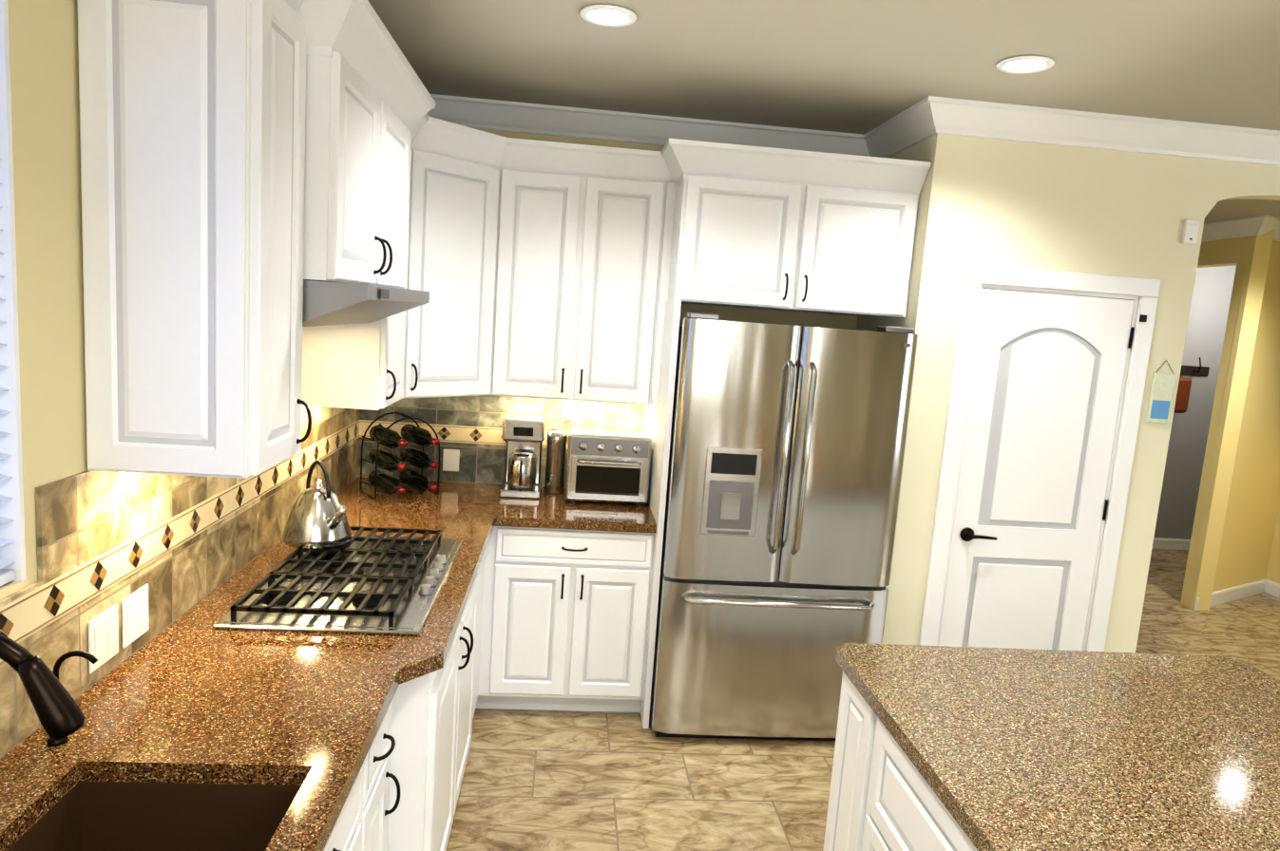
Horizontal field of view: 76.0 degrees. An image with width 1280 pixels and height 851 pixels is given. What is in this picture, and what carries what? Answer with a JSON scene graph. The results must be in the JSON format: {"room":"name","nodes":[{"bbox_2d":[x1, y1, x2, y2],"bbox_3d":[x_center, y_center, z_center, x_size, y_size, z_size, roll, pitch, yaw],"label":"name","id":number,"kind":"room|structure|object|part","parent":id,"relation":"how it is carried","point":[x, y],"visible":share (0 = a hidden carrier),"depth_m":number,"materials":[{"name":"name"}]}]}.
{"room":"kitchen","nodes":[
{"label":"kitchen","id":0,"kind":"room"},
{"bbox_2d":[0,0,87,600],"bbox_3d":[-1.174,0.335,0.218,0.240,2.740,7.860,3,8,-5],"label":"wall","id":1,"kind":"structure","parent":0,"point":[44,59],"depth_m":1.58,"materials":[{"name":"beige paint"}]},
{"bbox_2d":[0,0,26,598],"bbox_3d":[-1.200,-0.180,0.882,0.230,1.145,1.220,3,8,-5],"label":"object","id":2,"kind":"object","parent":1,"relation":"in","point":[11,467],"depth_m":1.50,"materials":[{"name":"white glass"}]},
{"bbox_2d":[0,158,15,586],"bbox_3d":[-1.120,-0.176,0.890,0.056,1.115,1.188,3,8,-5],"label":"window blinds","id":3,"kind":"object","parent":2,"relation":"attached to","point":[7,577],"visible":1,"depth_m":1.52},
{"bbox_2d":[474,128,857,426],"bbox_3d":[-0.158,-0.130,4.160,2.450,2.740,0.120,3,8,-5],"label":"wall","id":4,"kind":"structure","parent":0,"point":[785,317],"depth_m":4.09,"materials":[{"name":"beige paint"}]},
{"bbox_2d":[426,94,859,155],"bbox_3d":[0.003,-1.408,3.883,2.330,0.115,0.095,3,8,-5],"label":"crown molding","id":5,"kind":"structure","parent":4,"relation":"attached to","point":[469,112],"depth_m":3.87,"materials":[{"name":"white wood"}]},
{"bbox_2d":[367,0,1279,222],"bbox_3d":[3.139,-1.116,2.574,9.400,0.100,12.200,3,8,-5],"label":"ceiling","id":6,"kind":"structure","parent":0,"point":[859,66],"depth_m":2.84,"materials":[{"name":"paint"}]},
{"bbox_2d":[578,4,637,27],"bbox_3d":[-0.100,-1.290,2.581,0.184,0.006,0.184,3,8,-5],"label":"recessed light","id":7,"kind":"object","parent":6,"relation":"in","point":[609,15],"visible":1,"depth_m":2.58,"materials":[{"name":"white glass"}]},
{"bbox_2d":[995,56,1054,74],"bbox_3d":[1.297,-1.215,2.759,0.184,0.006,0.184,3,8,-5],"label":"recessed light","id":8,"kind":"object","parent":6,"relation":"in","point":[1021,65],"visible":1,"depth_m":2.76,"materials":[{"name":"white glass"}]},
{"bbox_2d":[446,549,1279,850],"bbox_3d":[2.940,1.691,2.955,9.400,0.100,12.200,3,8,-5],"label":"floor","id":9,"kind":"structure","parent":0,"point":[570,781],"depth_m":3.26,"materials":[{"name":"tile"}]},
{"bbox_2d":[0,0,931,850],"bbox_3d":[0.051,0.327,1.596,2.446,2.556,5.098,3,8,-5],"label":"kitchen cabinets","id":10,"kind":"object","parent":9,"relation":"on","point":[312,230],"visible":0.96,"depth_m":2.13,"materials":[{"name":"white paint"}]},
{"bbox_2d":[0,633,85,741],"bbox_3d":[-0.960,0.466,1.180,0.344,0.409,0.166,3,8,-5],"label":"faucet","id":11,"kind":"object","parent":10,"relation":"on","point":[59,713],"visible":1,"depth_m":1.12,"materials":[{"name":"brown metal"}]},
{"bbox_2d":[46,650,97,746],"bbox_3d":[-1.085,0.516,1.579,0.093,0.186,0.064,3,8,-5],"label":"tap","id":12,"kind":"object","parent":10,"relation":"on","point":[91,659],"visible":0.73,"depth_m":1.55,"materials":[{"name":"brown metal"}]},
{"bbox_2d":[87,597,127,673],"bbox_3d":[-1.194,0.474,1.825,0.007,0.120,0.115,3,8,-5],"label":"wall outlet","id":13,"kind":"object","parent":10,"relation":"attached to","point":[103,638],"depth_m":1.83,"materials":[{"name":"white plastic"}]},
{"bbox_2d":[126,584,149,646],"bbox_3d":[-1.205,0.455,1.958,0.007,0.120,0.115,3,8,-5],"label":"wall outlet","id":14,"kind":"object","parent":10,"relation":"attached to","point":[137,602],"depth_m":1.96,"materials":[{"name":"white plastic"}]},
{"bbox_2d":[212,526,462,635],"bbox_3d":[-0.888,0.459,2.596,0.530,0.052,0.890,3,8,-5],"label":"cooktop","id":15,"kind":"object","parent":10,"relation":"in","point":[370,583],"visible":0.94,"depth_m":2.42,"materials":[{"name":"silver metal"}]},
{"bbox_2d":[282,460,351,549],"bbox_3d":[-1.082,0.255,2.763,0.233,0.277,0.233,3,8,-5],"label":"kettle","id":16,"kind":"object","parent":15,"relation":"on","point":[317,519],"visible":1,"depth_m":2.71,"materials":[{"name":"silver metal"}]},
{"bbox_2d":[359,412,440,499],"bbox_3d":[-1.062,0.138,3.713,0.308,0.364,0.306,-2,10,-40],"label":"wine rack","id":17,"kind":"object","parent":10,"relation":"on","point":[383,482],"visible":1,"depth_m":3.71,"materials":[{"name":"black metal"}]},
{"bbox_2d":[442,449,459,471],"bbox_3d":[-0.936,0.172,4.061,0.080,0.110,0.006,3,8,-5],"label":"wall outlet","id":18,"kind":"object","parent":10,"relation":"attached to","point":[450,457],"depth_m":4.06,"materials":[{"name":"white plastic"}]},
{"bbox_2d":[499,412,545,498],"bbox_3d":[-0.559,0.142,3.914,0.190,0.370,0.275,3,8,-5],"label":"coffee maker","id":19,"kind":"object","parent":10,"relation":"on","point":[523,435],"visible":1,"depth_m":3.84,"materials":[{"name":"silver metal"}]},
{"bbox_2d":[544,429,567,495],"bbox_3d":[-0.410,0.174,3.979,0.096,0.310,0.096,3,8,-5],"label":"canister","id":20,"kind":"object","parent":10,"relation":"on","point":[556,447],"visible":1,"depth_m":3.94,"materials":[{"name":"silver metal"}]},
{"bbox_2d":[565,424,651,506],"bbox_3d":[-0.157,0.190,3.920,0.385,0.330,0.362,3,8,-5],"label":"toaster oven","id":21,"kind":"object","parent":10,"relation":"on","point":[608,464],"visible":1,"depth_m":3.78,"materials":[{"name":"silver metal"}]},
{"bbox_2d":[649,312,917,741],"bbox_3d":[0.572,0.430,3.788,0.974,1.834,0.852,3,8,-5],"label":"fridge","id":22,"kind":"object","parent":9,"relation":"on","point":[786,455],"visible":0.96,"depth_m":3.41,"materials":[{"name":"silver metal"}]},
{"bbox_2d":[822,658,982,850],"bbox_3d":[1.257,1.381,0.709,1.234,0.880,3.532,3,8,-5],"label":"kitchen island","id":23,"kind":"object","parent":9,"relation":"on","point":[880,799],"depth_m":2.01,"materials":[{"name":"white paint"}]},
{"bbox_2d":[835,643,1279,850],"bbox_3d":[1.317,0.929,0.643,1.240,0.040,3.580,3,8,-5],"label":"island countertop","id":24,"kind":"structure","parent":23,"relation":"on","point":[1030,750],"depth_m":1.87,"materials":[{"name":"brown stone"}]},
{"bbox_2d":[856,133,1214,652],"bbox_3d":[1.655,-0.034,4.407,1.210,2.740,1.720,3,8,-5],"label":"wall","id":25,"kind":"structure","parent":0,"point":[1022,204],"depth_m":3.46,"materials":[{"name":"beige paint"}]},
{"bbox_2d":[859,105,924,157],"bbox_3d":[1.143,-1.293,3.632,0.095,0.115,0.570,3,8,-5],"label":"crown molding","id":26,"kind":"structure","parent":25,"relation":"attached to","point":[891,137],"depth_m":3.71,"materials":[{"name":"white wood"}]},
{"bbox_2d":[918,264,1160,651],"bbox_3d":[1.710,0.392,3.620,0.865,2.114,0.076,3,8,-5],"label":"door frame","id":27,"kind":"structure","parent":25,"relation":"attached to","point":[977,278],"depth_m":3.53,"materials":[{"name":"white wood"}]},
{"bbox_2d":[937,288,1146,650],"bbox_3d":[1.730,0.437,3.617,0.724,2.008,0.077,3,8,-5],"label":"pantry door","id":28,"kind":"structure","parent":25,"relation":"in","point":[1045,389],"depth_m":3.58,"materials":[{"name":"white wood"}]},
{"bbox_2d":[959,527,997,541],"bbox_3d":[1.477,0.482,3.564,0.146,0.060,0.057,3,8,-5],"label":"lever","id":29,"kind":"object","parent":28,"relation":"attached to","point":[966,534],"visible":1,"depth_m":3.57,"materials":[{"name":"brown metal"}]},
{"bbox_3d":[2.074,0.394,3.617,0.045,1.755,0.032,3,8,-5],"label":"door hinges","id":30,"kind":"part","parent":28,"relation":"part of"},
{"bbox_2d":[1146,360,1176,423],"bbox_3d":[2.272,-0.147,3.563,0.100,0.276,0.014,3,8,-5],"label":"sign plaque","id":31,"kind":"object","parent":25,"relation":"attached to","point":[1160,398],"visible":1,"depth_m":3.56,"materials":[{"name":"paint"}]},
{"bbox_2d":[1180,219,1199,245],"bbox_3d":[2.330,-0.820,3.467,0.060,0.100,0.024,3,8,-5],"label":"sensor","id":32,"kind":"object","parent":25,"relation":"attached to","point":[1190,232],"visible":0.96,"depth_m":3.46,"materials":[{"name":"white plastic"}]},
{"bbox_2d":[1153,266,1236,539],"bbox_3d":[5.580,-0.181,7.533,3.130,2.740,0.120,3,8,-5],"label":"wall","id":33,"kind":"structure","parent":0,"point":[1209,312],"depth_m":7.41,"materials":[{"name":"grey paint"}]},
{"bbox_2d":[1151,537,1190,550],"bbox_3d":[5.393,1.127,7.635,2.930,0.100,0.014,3,8,-5],"label":"baseboard","id":34,"kind":"structure","parent":33,"relation":"attached to","point":[1158,544],"depth_m":7.58,"materials":[{"name":"white wood"}]},
{"bbox_2d":[1173,357,1209,413],"bbox_3d":[4.779,-0.105,7.334,0.650,1.032,0.160,3,8,-5],"label":"rail","id":35,"kind":"object","parent":33,"relation":"attached to","point":[1183,394],"visible":0.29,"depth_m":7.24,"materials":[{"name":"black metal"}]},
{"bbox_2d":[1180,229,1279,611],"bbox_3d":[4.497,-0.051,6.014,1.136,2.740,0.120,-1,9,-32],"label":"wall","id":36,"kind":"structure","parent":0,"point":[1251,517],"depth_m":5.94,"materials":[{"name":"yellow paint"}]},
{"bbox_2d":[1193,579,1279,611],"bbox_3d":[4.423,1.262,6.135,0.981,0.100,0.532,3,8,-5],"label":"baseboard","id":37,"kind":"structure","parent":36,"relation":"attached to","point":[1268,586],"depth_m":6.22,"materials":[{"name":"white wood"}]},
{"bbox_2d":[1201,214,1279,241],"bbox_3d":[3.973,-1.539,6.923,0.095,0.115,3.236,3,8,-5],"label":"crown molding","id":38,"kind":"structure","parent":36,"relation":"attached to","point":[1249,226],"depth_m":5.56,"materials":[{"name":"white wood"}]},
{"bbox_2d":[1273,231,1279,241],"bbox_3d":[4.583,-1.330,5.707,0.870,0.115,0.676,3,8,-5],"label":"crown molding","id":39,"kind":"structure","parent":36,"relation":"attached to","point":[1275,238],"depth_m":5.61,"materials":[{"name":"white wood"}]},
{"bbox_2d":[1204,159,1279,217],"bbox_3d":[4.082,0.216,3.835,3.540,2.740,0.120,3,8,-5],"label":"wall","id":40,"kind":"structure","parent":0,"point":[1236,181],"depth_m":3.47,"materials":[{"name":"beige paint"}]},
{"bbox_2d":[909,95,1279,166],"bbox_3d":[3.534,-1.104,3.492,4.845,0.115,0.095,3,8,-5],"label":"crown molding","id":41,"kind":"structure","parent":40,"relation":"attached to","point":[925,119],"depth_m":3.34,"materials":[{"name":"white wood"}]},
{"bbox_2d":[1265,502,1279,584],"bbox_3d":[5.160,0.109,5.187,0.120,2.740,2.400,3,8,-5],"label":"wall","id":42,"kind":"structure","parent":0,"point":[1273,572],"depth_m":6.36,"materials":[{"name":"yellow paint"}]}
]}

